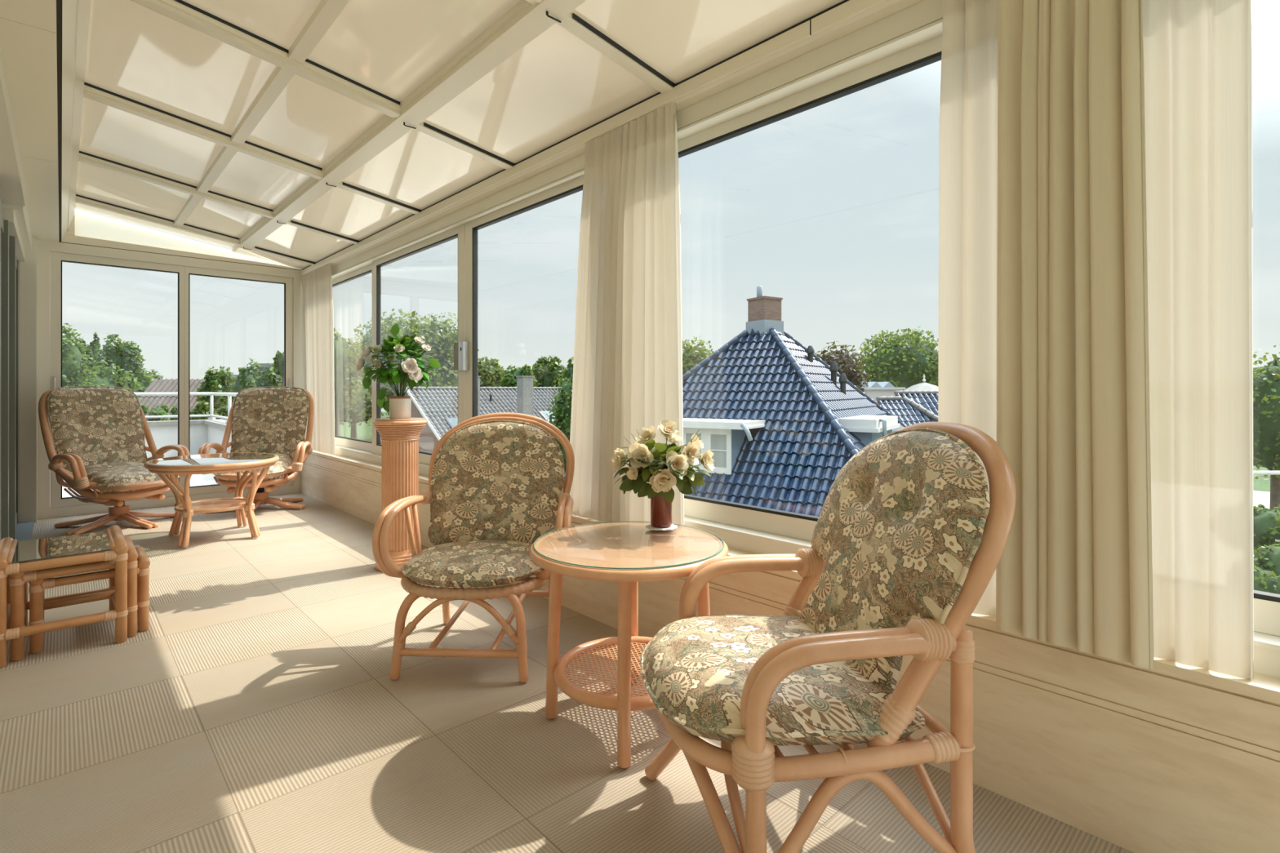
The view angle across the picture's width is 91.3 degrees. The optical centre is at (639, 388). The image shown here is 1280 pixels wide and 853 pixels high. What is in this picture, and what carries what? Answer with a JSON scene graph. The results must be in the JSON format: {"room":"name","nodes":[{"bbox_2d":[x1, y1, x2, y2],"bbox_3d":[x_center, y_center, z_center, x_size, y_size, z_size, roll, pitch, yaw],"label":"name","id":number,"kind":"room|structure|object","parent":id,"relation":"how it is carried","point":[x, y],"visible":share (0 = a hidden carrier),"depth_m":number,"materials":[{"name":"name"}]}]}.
{"room":"sunroom","nodes":[
{"label":"sunroom","id":0,"kind":"room"},
{"bbox_2d":[75,0,843,269],"bbox_3d":[-1.232,-1.566,3.070,2.240,0.419,9.780,0,0,-43],"label":"ceiling","id":1,"kind":"structure","parent":0,"point":[291,133],"depth_m":3.25,"materials":[{"name":"beige"}]},
{"bbox_2d":[56,0,90,240],"bbox_3d":[-2.083,-1.567,2.282,0.142,0.365,9.780,0,0,-43],"label":"trim","id":2,"kind":"structure","parent":1,"relation":"attached to","point":[75,13],"depth_m":3.16,"materials":[{"name":"beige paint"}]},
{"bbox_2d":[56,0,62,241],"bbox_3d":[-2.116,-1.407,2.252,0.054,0.066,9.780,0,0,-43],"label":"trim","id":3,"kind":"structure","parent":2,"relation":"attached to","point":[59,2],"depth_m":2.94,"materials":[{"name":"grey"}]},
{"bbox_2d":[995,0,1154,670],"bbox_3d":[1.150,-0.309,1.680,0.058,2.021,0.356,0,0,-43],"label":"curtain","id":4,"kind":"object","parent":1,"relation":"hanging from","point":[1074,567],"visible":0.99,"depth_m":1.65,"materials":[{"name":"beige fabric"}]},
{"bbox_2d":[0,493,1133,852],"bbox_3d":[-1.602,1.260,2.762,3.200,0.120,9.830,0,0,-43],"label":"floor","id":5,"kind":"structure","parent":0,"point":[259,708],"depth_m":2.16,"materials":[{"name":"tile"}]},
{"bbox_2d":[15,520,34,542],"bbox_3d":[-4.633,1.191,4.569,0.245,0.018,2.600,0,0,-43],"label":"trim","id":6,"kind":"structure","parent":5,"relation":"on","point":[24,531],"depth_m":5.21,"materials":[{"name":"grey"}]},
{"bbox_2d":[18,235,37,523],"bbox_3d":[-5.678,-0.086,5.577,0.440,2.571,0.300,0,0,-43],"label":"trim","id":7,"kind":"structure","parent":5,"relation":"on","point":[28,270],"depth_m":5.58,"materials":[{"name":"white"}]},
{"bbox_2d":[0,524,128,668],"bbox_3d":[-2.782,0.966,3.018,0.457,0.472,0.564,0,0,-43],"label":"footstool","id":8,"kind":"object","parent":5,"relation":"on","point":[11,551],"visible":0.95,"depth_m":2.92,"materials":[{"name":"brown wood"}]},
{"bbox_2d":[8,535,137,661],"bbox_3d":[-2.747,0.993,3.048,0.444,0.418,0.449,0,0,-43],"label":"table","id":9,"kind":"object","parent":5,"relation":"on","point":[19,603],"visible":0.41,"depth_m":2.90,"materials":[{"name":"brown wood"}]},
{"bbox_2d":[28,546,150,653],"bbox_3d":[-2.703,1.021,3.082,0.434,0.362,0.339,0,0,-43],"label":"table","id":10,"kind":"object","parent":5,"relation":"on","point":[37,605],"visible":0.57,"depth_m":3.06,"materials":[{"name":"brown wood"}]},
{"bbox_2d":[38,386,189,535],"bbox_3d":[-4.614,0.588,5.544,0.922,1.227,0.939,0,0,20],"label":"swivel armchair","id":11,"kind":"object","parent":5,"relation":"on","point":[99,433],"visible":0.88,"depth_m":5.47,"materials":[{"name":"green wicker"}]},
{"bbox_2d":[48,386,146,472],"bbox_3d":[-4.873,0.380,5.641,0.274,0.796,0.708,0,0,20],"label":"cushion","id":12,"kind":"object","parent":11,"relation":"on","point":[99,425],"depth_m":5.60,"materials":[{"name":"fabric"}]},
{"bbox_2d":[84,461,167,492],"bbox_3d":[-4.494,0.765,5.499,0.572,0.210,0.612,0,0,20],"label":"seat cushion","id":13,"kind":"object","parent":11,"relation":"on","point":[106,476],"depth_m":5.34,"materials":[{"name":"fabric"}]},
{"bbox_2d":[143,453,279,548],"bbox_3d":[-3.456,0.880,5.086,0.903,0.631,1.003,0,0,-40],"label":"coffee table","id":14,"kind":"object","parent":5,"relation":"on","point":[168,468],"visible":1,"depth_m":4.98,"materials":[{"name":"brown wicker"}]},
{"bbox_2d":[198,386,314,517],"bbox_3d":[-3.812,0.588,6.287,0.939,1.227,0.922,0,0,-13],"label":"swivel armchair","id":15,"kind":"object","parent":5,"relation":"on","point":[273,420],"visible":0.73,"depth_m":6.48,"materials":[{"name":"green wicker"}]},
{"bbox_2d":[216,453,292,480],"bbox_3d":[-3.783,0.765,6.161,0.612,0.210,0.572,0,0,-13],"label":"seat cushion","id":16,"kind":"object","parent":15,"relation":"on","point":[282,467],"depth_m":6.04,"materials":[{"name":"fabric"}]},
{"bbox_2d":[231,387,307,460],"bbox_3d":[-3.873,0.380,6.556,0.708,0.796,0.274,0,0,-13],"label":"cushion","id":17,"kind":"object","parent":15,"relation":"on","point":[268,420],"depth_m":6.52,"materials":[{"name":"fabric"}]},
{"bbox_2d":[372,417,427,571],"bbox_3d":[-1.625,0.700,4.245,0.352,1.000,0.352,0,0,-43],"label":"pedestal","id":18,"kind":"object","parent":5,"relation":"on","point":[399,437],"visible":0.84,"depth_m":4.14,"materials":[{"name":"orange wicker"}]},
{"bbox_2d":[355,323,440,418],"bbox_3d":[-1.620,-0.122,4.237,0.518,0.645,0.467,0,0,44],"label":"potted plant","id":19,"kind":"object","parent":18,"relation":"on","point":[411,371],"visible":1,"depth_m":4.18,"materials":[{"name":"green plant"}]},
{"bbox_2d":[372,412,574,682],"bbox_3d":[-0.721,0.660,2.923,0.892,1.070,0.833,0,0,3],"label":"rattan armchair","id":20,"kind":"object","parent":5,"relation":"on","point":[497,484],"visible":0.91,"depth_m":3.04,"materials":[{"name":"wicker"}]},
{"bbox_2d":[404,539,538,587],"bbox_3d":[-0.731,0.775,2.808,0.593,0.105,0.566,0,0,3],"label":"seat cushion","id":21,"kind":"object","parent":20,"relation":"on","point":[461,563],"depth_m":2.64,"materials":[{"name":"fabric"}]},
{"bbox_2d":[430,422,562,544],"bbox_3d":[-0.715,0.469,3.148,0.661,0.598,0.246,0,0,3],"label":"cushion","id":22,"kind":"object","parent":20,"relation":"on","point":[490,481],"depth_m":3.10,"materials":[{"name":"fabric"}]},
{"bbox_2d":[528,521,728,768],"bbox_3d":[-0.039,0.873,2.266,0.712,0.646,0.712,0,0,-40],"label":"round side table","id":23,"kind":"object","parent":5,"relation":"on","point":[627,553],"visible":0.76,"depth_m":2.17,"materials":[{"name":"brown"}]},
{"bbox_2d":[645,524,677,530],"bbox_3d":[0.085,0.547,2.493,0.137,0.003,0.137,0,0,-43],"label":"mat","id":24,"kind":"object","parent":23,"relation":"on","point":[673,526],"visible":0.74,"depth_m":2.46,"materials":[{"name":"white"}]},
{"bbox_2d":[650,493,671,527],"bbox_3d":[0.085,0.466,2.493,0.087,0.160,0.087,0,0,-43],"label":"vase","id":25,"kind":"object","parent":24,"relation":"on","point":[660,508],"visible":0.55,"depth_m":2.45,"materials":[{"name":"red ceramic"}]},
{"bbox_2d":[612,419,715,502],"bbox_3d":[0.094,0.323,2.478,0.380,0.406,0.374,0,0,-38],"label":"flower bouquet","id":26,"kind":"object","parent":25,"relation":"in","point":[663,469],"visible":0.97,"depth_m":2.40,"materials":[{"name":"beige plant"}]},
{"bbox_2d":[640,422,1016,852],"bbox_3d":[0.441,0.647,1.665,0.873,1.110,0.724,0,0,-9],"label":"rattan armchair","id":27,"kind":"object","parent":5,"relation":"on","point":[911,525],"visible":1,"depth_m":1.42,"materials":[{"name":"wicker"}]},
{"bbox_2d":[644,614,919,746],"bbox_3d":[0.317,0.739,1.645,0.607,0.146,0.626,0,0,-9],"label":"seat cushion","id":28,"kind":"object","parent":27,"relation":"on","point":[696,668],"depth_m":1.44,"materials":[{"name":"fabric"}]},
{"bbox_2d":[800,431,984,688],"bbox_3d":[0.659,0.437,1.699,0.307,0.644,0.681,0,0,-9],"label":"cushion","id":29,"kind":"object","parent":27,"relation":"on","point":[898,535],"depth_m":1.53,"materials":[{"name":"fabric"}]},
{"bbox_2d":[300,453,1279,852],"bbox_3d":[-0.507,0.959,3.741,0.263,0.482,9.780,0,0,-43],"label":"wall","id":30,"kind":"structure","parent":0,"point":[1133,759],"depth_m":1.70,"materials":[{"name":"paint"}]},
{"bbox_2d":[49,251,184,508],"bbox_3d":[-5.114,-0.085,6.169,1.019,2.388,0.088,0,0,-43],"label":"door","id":31,"kind":"structure","parent":30,"relation":"in","point":[56,259],"depth_m":5.91,"materials":[{"name":"white metal"}]},
{"bbox_2d":[37,240,300,519],"bbox_3d":[-4.762,-0.086,6.527,2.195,2.572,0.090,0,0,-43],"label":"trim","id":32,"kind":"structure","parent":30,"relation":"attached to","point":[44,247],"depth_m":5.99,"materials":[{"name":"white metal"}]},
{"bbox_2d":[50,215,300,270],"bbox_3d":[-4.698,-1.519,6.575,2.033,0.282,0.070,0,0,-43],"label":"trim","id":33,"kind":"structure","parent":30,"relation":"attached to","point":[69,237],"depth_m":6.25,"materials":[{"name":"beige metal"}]},
{"bbox_2d":[74,208,286,266],"bbox_3d":[-4.665,-1.556,6.610,1.937,0.310,0.020,0,0,-43],"label":"window","id":34,"kind":"structure","parent":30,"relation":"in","point":[86,224],"depth_m":6.26,"materials":[{"name":"white glass"}]},
{"bbox_2d":[184,266,293,494],"bbox_3d":[-4.368,-0.085,6.859,1.013,2.388,0.088,0,0,-43],"label":"door","id":35,"kind":"structure","parent":30,"relation":"in","point":[287,282],"depth_m":6.71,"materials":[{"name":"white metal"}]},
{"bbox_2d":[300,269,302,388],"bbox_3d":[-3.859,-0.100,7.363,0.264,2.600,0.090,0,0,-43],"label":"trim","id":36,"kind":"structure","parent":30,"relation":"attached to","point":[301,287],"depth_m":7.25,"materials":[{"name":"white"}]},
{"bbox_2d":[302,262,334,454],"bbox_3d":[-3.520,-0.312,6.825,0.059,1.986,1.067,0,0,-43],"label":"curtain","id":37,"kind":"object","parent":30,"relation":"hanging from","point":[317,312],"visible":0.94,"depth_m":6.71,"materials":[{"name":"white fabric"}]},
{"bbox_2d":[332,264,371,452],"bbox_3d":[-3.089,-0.297,6.600,0.039,1.808,1.825,0,0,-43],"label":"window","id":38,"kind":"structure","parent":30,"relation":"in","point":[355,443],"depth_m":6.42,"materials":[{"name":"white"}]},
{"bbox_2d":[371,223,468,465],"bbox_3d":[-1.882,-0.297,5.197,0.086,1.808,1.915,0,0,-43],"label":"window","id":39,"kind":"structure","parent":30,"relation":"in","point":[461,347],"depth_m":4.99,"materials":[{"name":"white"}]},
{"bbox_2d":[465,174,583,479],"bbox_3d":[-0.662,-0.297,3.913,0.039,1.808,1.745,0,0,-43],"label":"window","id":40,"kind":"structure","parent":30,"relation":"in","point":[575,185],"depth_m":4.46,"materials":[{"name":"white"}]},
{"bbox_2d":[301,0,848,270],"bbox_3d":[-0.588,-1.348,3.666,0.044,0.072,9.780,0,0,-43],"label":"trim","id":41,"kind":"structure","parent":30,"relation":"attached to","point":[843,1],"depth_m":2.98,"materials":[{"name":"beige"}]},
{"bbox_2d":[300,0,924,275],"bbox_3d":[-0.507,-1.346,3.741,0.263,0.108,9.780,0,0,-43],"label":"trim","id":42,"kind":"structure","parent":30,"relation":"attached to","point":[850,16],"depth_m":2.78,"materials":[{"name":"beige metal"}]},
{"bbox_2d":[569,102,684,526],"bbox_3d":[-0.107,-0.307,3.128,0.078,1.996,0.856,0,0,-44],"label":"curtain","id":43,"kind":"object","parent":30,"relation":"hanging from","point":[628,363],"visible":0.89,"depth_m":3.05,"materials":[{"name":"beige fabric"}]},
{"bbox_2d":[311,449,1279,704],"bbox_3d":[-0.507,0.704,3.740,0.265,0.028,9.780,0,0,-43],"label":"trim","id":44,"kind":"structure","parent":30,"relation":"on","point":[1264,687],"depth_m":1.56,"materials":[{"name":"paint"}]},
{"bbox_2d":[331,0,1279,678],"bbox_3d":[-0.494,-0.301,3.753,0.187,1.981,9.780,0,0,-43],"label":"window frame","id":45,"kind":"structure","parent":30,"relation":"attached to","point":[919,23],"depth_m":2.58,"materials":[{"name":"white"}]},
{"bbox_2d":[677,35,942,541],"bbox_3d":[0.654,-0.297,2.554,0.039,1.808,1.850,0,0,-43],"label":"window","id":46,"kind":"structure","parent":30,"relation":"in","point":[790,524],"depth_m":2.59,"materials":[{"name":"white"}]},
{"bbox_2d":[937,0,1253,680],"bbox_3d":[1.200,-0.314,1.737,0.071,2.013,0.717,0,0,-43],"label":"curtain","id":47,"kind":"object","parent":30,"relation":"hanging from","point":[1197,54],"visible":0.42,"depth_m":1.55,"materials":[{"name":"white fabric"}]},
{"bbox_2d":[1253,590,1279,636],"bbox_3d":[2.058,-0.297,1.036,0.039,1.808,2.105,0,0,-43],"label":"window","id":48,"kind":"structure","parent":30,"relation":"in","point":[1266,605],"depth_m":1.55,"materials":[{"name":"white"}]},
{"label":"outside","id":49,"kind":"structure","parent":0,"visible":0},
{"bbox_2d":[1253,503,1279,550],"bbox_3d":[13.246,2.901,13.026,1.302,1.111,1.307,0,0,-5],"label":"bush","id":50,"kind":"object","parent":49,"point":[1266,522],"visible":0.62,"depth_m":12.90,"materials":[{"name":"green plant"}]},
{"bbox_3d":[-1.595,-0.025,0.840,0.600,2.450,7.000,0,0,-43],"label":"wall","id":51,"kind":"structure","parent":0,"visible":0},
{"bbox_2d":[0,195,18,540],"bbox_3d":[-4.660,0.025,4.544,0.170,2.310,2.600,0,0,-43],"label":"door","id":52,"kind":"structure","parent":51,"relation":"in","point":[9,263],"depth_m":4.23,"materials":[{"name":"grey metal"}]},
{"bbox_2d":[0,46,31,262],"bbox_3d":[-2.323,-1.251,1.938,0.422,0.242,9.600,0,0,-43],"label":"trim","id":53,"kind":"structure","parent":51,"relation":"on","point":[12,187],"depth_m":3.79,"materials":[{"name":"white paint"}]},
{"bbox_2d":[0,0,58,241],"bbox_3d":[-2.323,-1.386,2.060,0.588,0.028,9.774,0,0,-43],"label":"ceiling","id":54,"kind":"structure","parent":51,"relation":"attached to","point":[28,28],"depth_m":2.94,"materials":[{"name":"beige paint"}]},
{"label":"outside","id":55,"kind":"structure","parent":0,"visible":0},
{"bbox_2d":[1253,539,1279,576],"bbox_3d":[10.803,3.029,10.512,1.017,1.050,1.192,0,0,32],"label":"bush","id":56,"kind":"object","parent":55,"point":[1269,560],"visible":0.5,"depth_m":10.55,"materials":[{"name":"green plant"}]},
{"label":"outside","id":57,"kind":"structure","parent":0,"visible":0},
{"bbox_2d":[1253,561,1279,594],"bbox_3d":[9.433,3.094,9.472,0.939,1.025,0.879,0,0,-43],"label":"bush","id":58,"kind":"object","parent":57,"point":[1267,581],"visible":0.17,"depth_m":9.26,"materials":[{"name":"green plant"}]},
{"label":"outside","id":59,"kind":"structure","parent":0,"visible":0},
{"bbox_2d":[140,404,149,415],"bbox_3d":[-15.198,0.916,18.795,0.779,1.056,0.770,0,0,-43],"label":"bush","id":60,"kind":"object","parent":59,"point":[144,407],"visible":0.07,"depth_m":18.84,"materials":[{"name":"green plant"}]},
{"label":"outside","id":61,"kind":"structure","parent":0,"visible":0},
{"bbox_2d":[146,404,171,421],"bbox_3d":[-13.230,0.909,17.171,0.723,0.998,0.715,0,0,16],"label":"bush","id":62,"kind":"object","parent":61,"point":[161,410],"visible":0.4,"depth_m":17.08,"materials":[{"name":"green plant"}]},
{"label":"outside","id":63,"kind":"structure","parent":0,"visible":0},
{"bbox_2d":[169,405,177,420],"bbox_3d":[-13.871,1.074,18.821,0.744,1.167,0.740,0,0,-43],"label":"bush","id":64,"kind":"object","parent":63,"point":[174,411],"visible":0.08,"depth_m":18.64,"materials":[{"name":"green plant"}]},
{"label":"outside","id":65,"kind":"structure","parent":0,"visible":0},
{"bbox_2d":[190,400,218,420],"bbox_3d":[-11.945,0.858,17.172,0.639,1.128,0.680,0,0,30],"label":"bush","id":66,"kind":"object","parent":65,"point":[200,408],"visible":0.44,"depth_m":17.01,"materials":[{"name":"green plant"}]},
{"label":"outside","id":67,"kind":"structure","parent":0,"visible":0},
{"bbox_2d":[217,404,227,420],"bbox_3d":[-12.461,1.006,18.814,0.758,1.105,0.788,0,0,-43],"label":"bush","id":68,"kind":"object","parent":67,"point":[223,411],"visible":0.13,"depth_m":18.59,"materials":[{"name":"green plant"}]},
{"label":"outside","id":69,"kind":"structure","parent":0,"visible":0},
{"bbox_2d":[1253,490,1270,557],"bbox_3d":[23.635,7.199,21.868,59.600,0.001,120.000,0,0,-43],"label":"gravel yard","id":70,"kind":"structure","parent":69,"point":[1263,498],"depth_m":41.19,"materials":[{"name":"white gravel"}]},
{"bbox_2d":[137,378,227,420],"bbox_3d":[-29.251,3.263,40.300,3.600,7.874,7.252,0,0,-10],"label":"house","id":71,"kind":"structure","parent":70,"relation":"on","point":[161,385],"depth_m":38.95,"materials":[{"name":"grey tile"}]},
{"bbox_2d":[388,375,561,453],"bbox_3d":[-3.779,3.164,50.029,30.243,8.071,18.382,0,0,-43],"label":"house","id":72,"kind":"structure","parent":70,"relation":"on","point":[438,406],"depth_m":41.31,"materials":[{"name":"concrete"}]},
{"bbox_2d":[564,285,906,516],"bbox_3d":[3.983,1.967,20.000,13.362,10.465,13.362,0,0,33],"label":"neighbouring house","id":73,"kind":"structure","parent":70,"relation":"on","point":[780,423],"depth_m":16.56,"materials":[{"name":"blue tile"}]},
{"bbox_2d":[860,382,905,403],"bbox_3d":[14.306,2.913,40.636,3.200,7.240,5.120,0,0,-9],"label":"house","id":74,"kind":"structure","parent":70,"relation":"on","point":[874,389],"depth_m":38.25,"materials":[{"name":"grey paint"}]},
{"bbox_2d":[875,395,937,426],"bbox_3d":[13.172,2.902,28.961,3.378,5.135,2.803,0,0,-8],"label":"roof","id":75,"kind":"object","parent":70,"relation":"on","point":[910,411],"visible":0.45,"depth_m":29.52,"materials":[{"name":"blue tile"}]},
{"bbox_2d":[893,390,937,422],"bbox_3d":[17.873,4.252,34.410,6.042,8.335,4.201,0,0,-7],"label":"house","id":76,"kind":"structure","parent":70,"relation":"on","point":[930,398],"depth_m":35.87,"materials":[{"name":"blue tile"}]},
{"bbox_2d":[902,374,937,391],"bbox_3d":[21.788,2.924,48.000,2.956,8.150,2.956,0,0,-20],"label":"pavilion","id":77,"kind":"object","parent":70,"relation":"on","point":[923,386],"visible":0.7,"depth_m":47.21,"materials":[{"name":"grey paint"}]},
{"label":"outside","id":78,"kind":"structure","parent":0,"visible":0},
{"bbox_2d":[339,411,1270,492],"bbox_3d":[-8.815,7.300,46.339,350.000,0.200,320.000,0,0,-43],"label":"ground","id":79,"kind":"structure","parent":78,"point":[363,432],"depth_m":95.17,"materials":[{"name":"white"}]},
{"bbox_2d":[62,323,100,386],"bbox_3d":[-22.263,2.382,23.965,2.046,9.929,1.993,0,0,-13],"label":"tree","id":80,"kind":"object","parent":79,"relation":"on","point":[73,366],"visible":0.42,"depth_m":24.02,"materials":[{"name":"green plant"}]},
{"bbox_2d":[77,338,96,369],"bbox_3d":[-53.218,1.277,60.042,1.652,12.162,1.490,0,0,-43],"label":"tree","id":81,"kind":"object","parent":79,"relation":"on","point":[91,357],"visible":0.19,"depth_m":59.95,"materials":[{"name":"green plant"}]},
{"bbox_2d":[88,331,102,365],"bbox_3d":[-53.949,0.801,62.153,1.760,13.115,1.606,0,0,-43],"label":"tree","id":82,"kind":"object","parent":79,"relation":"on","point":[95,344],"visible":0.13,"depth_m":61.96,"materials":[{"name":"green plant"}]},
{"bbox_2d":[82,359,142,392],"bbox_3d":[-26.060,2.963,29.933,3.531,8.784,3.102,0,0,-43],"label":"tree","id":83,"kind":"object","parent":79,"relation":"on","point":[107,376],"visible":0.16,"depth_m":29.99,"materials":[{"name":"green plant"}]},
{"bbox_2d":[93,333,146,391],"bbox_3d":[-34.865,1.813,42.036,2.769,11.076,2.474,0,0,-26],"label":"tree","id":84,"kind":"object","parent":79,"relation":"on","point":[126,356],"visible":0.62,"depth_m":41.49,"materials":[{"name":"green plant"}]},
{"bbox_2d":[133,368,164,398],"bbox_3d":[-38.283,2.873,48.063,3.453,9.030,4.052,0,0,1],"label":"tree","id":85,"kind":"object","parent":79,"relation":"on","point":[148,379],"visible":0.04,"depth_m":47.56,"materials":[{"name":"green plant"}]},
{"bbox_2d":[195,365,236,413],"bbox_3d":[-23.047,3.046,33.953,2.023,8.636,1.922,0,0,10],"label":"tree","id":86,"kind":"object","parent":79,"relation":"on","point":[215,381],"visible":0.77,"depth_m":33.52,"materials":[{"name":"green plant"}]},
{"bbox_2d":[225,358,266,402],"bbox_3d":[-18.820,2.931,30.046,1.600,8.858,1.516,0,0,14],"label":"tree","id":87,"kind":"object","parent":79,"relation":"on","point":[246,376],"visible":0.34,"depth_m":29.66,"materials":[{"name":"green plant"}]},
{"bbox_2d":[226,363,274,403],"bbox_3d":[-54.816,2.322,93.231,11.470,12.000,11.875,0,0,-43],"label":"apartment block","id":88,"kind":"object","parent":79,"relation":"on","point":[261,368],"visible":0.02,"depth_m":89.99,"materials":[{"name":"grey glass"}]},
{"bbox_2d":[253,362,281,386],"bbox_3d":[-16.263,3.096,27.951,1.718,8.528,1.645,0,0,-43],"label":"tree","id":89,"kind":"object","parent":79,"relation":"on","point":[270,379],"visible":0.26,"depth_m":27.55,"materials":[{"name":"green plant"}]},
{"bbox_2d":[271,350,284,386],"bbox_3d":[-14.781,2.868,26.040,0.857,8.964,0.745,0,0,11],"label":"tree","id":90,"kind":"object","parent":79,"relation":"on","point":[278,365],"visible":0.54,"depth_m":25.82,"materials":[{"name":"green plant"}]},
{"bbox_2d":[333,328,365,435],"bbox_3d":[-22.665,1.236,47.136,3.894,12.302,4.084,0,0,-2],"label":"tree","id":91,"kind":"object","parent":79,"relation":"on","point":[346,376],"visible":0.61,"depth_m":46.54,"materials":[{"name":"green plant"}]},
{"bbox_2d":[334,381,384,438],"bbox_3d":[-40.316,2.882,87.773,10.707,9.156,10.769,0,0,-43],"label":"tree","id":92,"kind":"object","parent":79,"relation":"on","point":[361,411],"visible":0.28,"depth_m":85.64,"materials":[{"name":"green plant"}]},
{"bbox_2d":[352,308,480,401],"bbox_3d":[-22.260,-0.150,61.779,12.583,15.268,12.580,0,0,-4],"label":"tree","id":93,"kind":"object","parent":79,"relation":"on","point":[442,340],"visible":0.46,"depth_m":59.23,"materials":[{"name":"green plant"}]},
{"bbox_2d":[477,356,506,386],"bbox_3d":[-18.409,1.702,76.110,5.378,11.348,5.865,0,0,-1],"label":"tree","id":94,"kind":"object","parent":79,"relation":"on","point":[491,372],"visible":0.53,"depth_m":74.41,"materials":[{"name":"green plant"}]},
{"bbox_2d":[498,364,539,386],"bbox_3d":[-13.674,2.294,69.942,4.312,10.186,3.934,0,0,-30],"label":"tree","id":95,"kind":"object","parent":79,"relation":"on","point":[509,379],"visible":0.41,"depth_m":69.05,"materials":[{"name":"green plant"}]},
{"bbox_2d":[531,355,566,386],"bbox_3d":[-10.816,1.684,73.897,5.027,11.421,4.743,0,0,-43],"label":"tree","id":96,"kind":"object","parent":79,"relation":"on","point":[548,373],"visible":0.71,"depth_m":72.68,"materials":[{"name":"green plant"}]},
{"bbox_2d":[546,373,573,471],"bbox_3d":[-1.547,3.405,13.972,1.010,7.897,1.052,0,0,19],"label":"tree","id":97,"kind":"object","parent":79,"relation":"on","point":[562,415],"visible":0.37,"depth_m":13.70,"materials":[{"name":"green plant"}]},
{"bbox_2d":[559,356,573,386],"bbox_3d":[-6.604,1.974,66.050,3.906,10.820,3.581,0,0,30],"label":"tree","id":98,"kind":"object","parent":79,"relation":"on","point":[569,371],"visible":0.09,"depth_m":65.31,"materials":[{"name":"green plant"}]},
{"bbox_2d":[682,336,715,374],"bbox_3d":[3.158,2.273,33.935,3.270,10.218,3.508,0,0,7],"label":"tree","id":99,"kind":"object","parent":79,"relation":"on","point":[692,356],"visible":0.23,"depth_m":32.99,"materials":[{"name":"green plant"}]},
{"bbox_2d":[813,341,869,394],"bbox_3d":[11.201,2.326,36.131,3.826,10.125,4.247,0,0,20],"label":"tree","id":100,"kind":"object","parent":79,"relation":"on","point":[846,364],"visible":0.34,"depth_m":34.86,"materials":[{"name":"green plant"}]},
{"bbox_2d":[854,326,938,390],"bbox_3d":[22.198,1.120,51.956,8.023,12.550,8.402,0,0,-43],"label":"tree","id":101,"kind":"object","parent":79,"relation":"on","point":[903,361],"visible":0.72,"depth_m":50.10,"materials":[{"name":"green plant"}]},
{"bbox_2d":[1253,344,1279,510],"bbox_3d":[22.343,2.776,21.983,3.166,9.201,3.381,0,0,-43],"label":"tree","id":102,"kind":"object","parent":79,"relation":"on","point":[1266,379],"visible":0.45,"depth_m":21.64,"materials":[{"name":"green plant"}]},
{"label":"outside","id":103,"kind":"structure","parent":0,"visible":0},
{"bbox_3d":[13.974,7.174,13.610,21.000,0.050,13.000,0,0,-43],"label":"lawn","id":104,"kind":"structure","parent":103,"visible":0},
{"bbox_2d":[1253,471,1279,475],"bbox_3d":[9.217,4.193,9.000,1.058,6.035,0.060,0,0,0],"label":"fence","id":105,"kind":"object","parent":104,"relation":"on","point":[1255,473],"visible":0.03,"depth_m":8.98,"materials":[{"name":"grey paint"}]},
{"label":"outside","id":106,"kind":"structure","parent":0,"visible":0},
{"bbox_2d":[62,473,217,497],"bbox_3d":[-8.046,1.365,7.592,5.500,0.270,5.925,0,0,-43],"label":"floor","id":107,"kind":"structure","parent":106,"point":[196,479],"depth_m":8.35,"materials":[{"name":"white"}]},
{"bbox_2d":[144,419,284,479],"bbox_3d":[-8.048,1.190,7.785,5.760,1.220,6.200,0,0,-43],"label":"parapet","id":108,"kind":"object","parent":107,"relation":"on","point":[164,433],"visible":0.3,"depth_m":11.25,"materials":[{"name":"grey paint"}]},
{"bbox_2d":[133,391,238,423],"bbox_3d":[-8.089,0.324,7.807,5.551,0.530,5.871,0,0,-43],"label":"terrace railing","id":109,"kind":"object","parent":108,"relation":"on","point":[229,395],"visible":0.29,"depth_m":11.27,"materials":[{"name":"white metal"}]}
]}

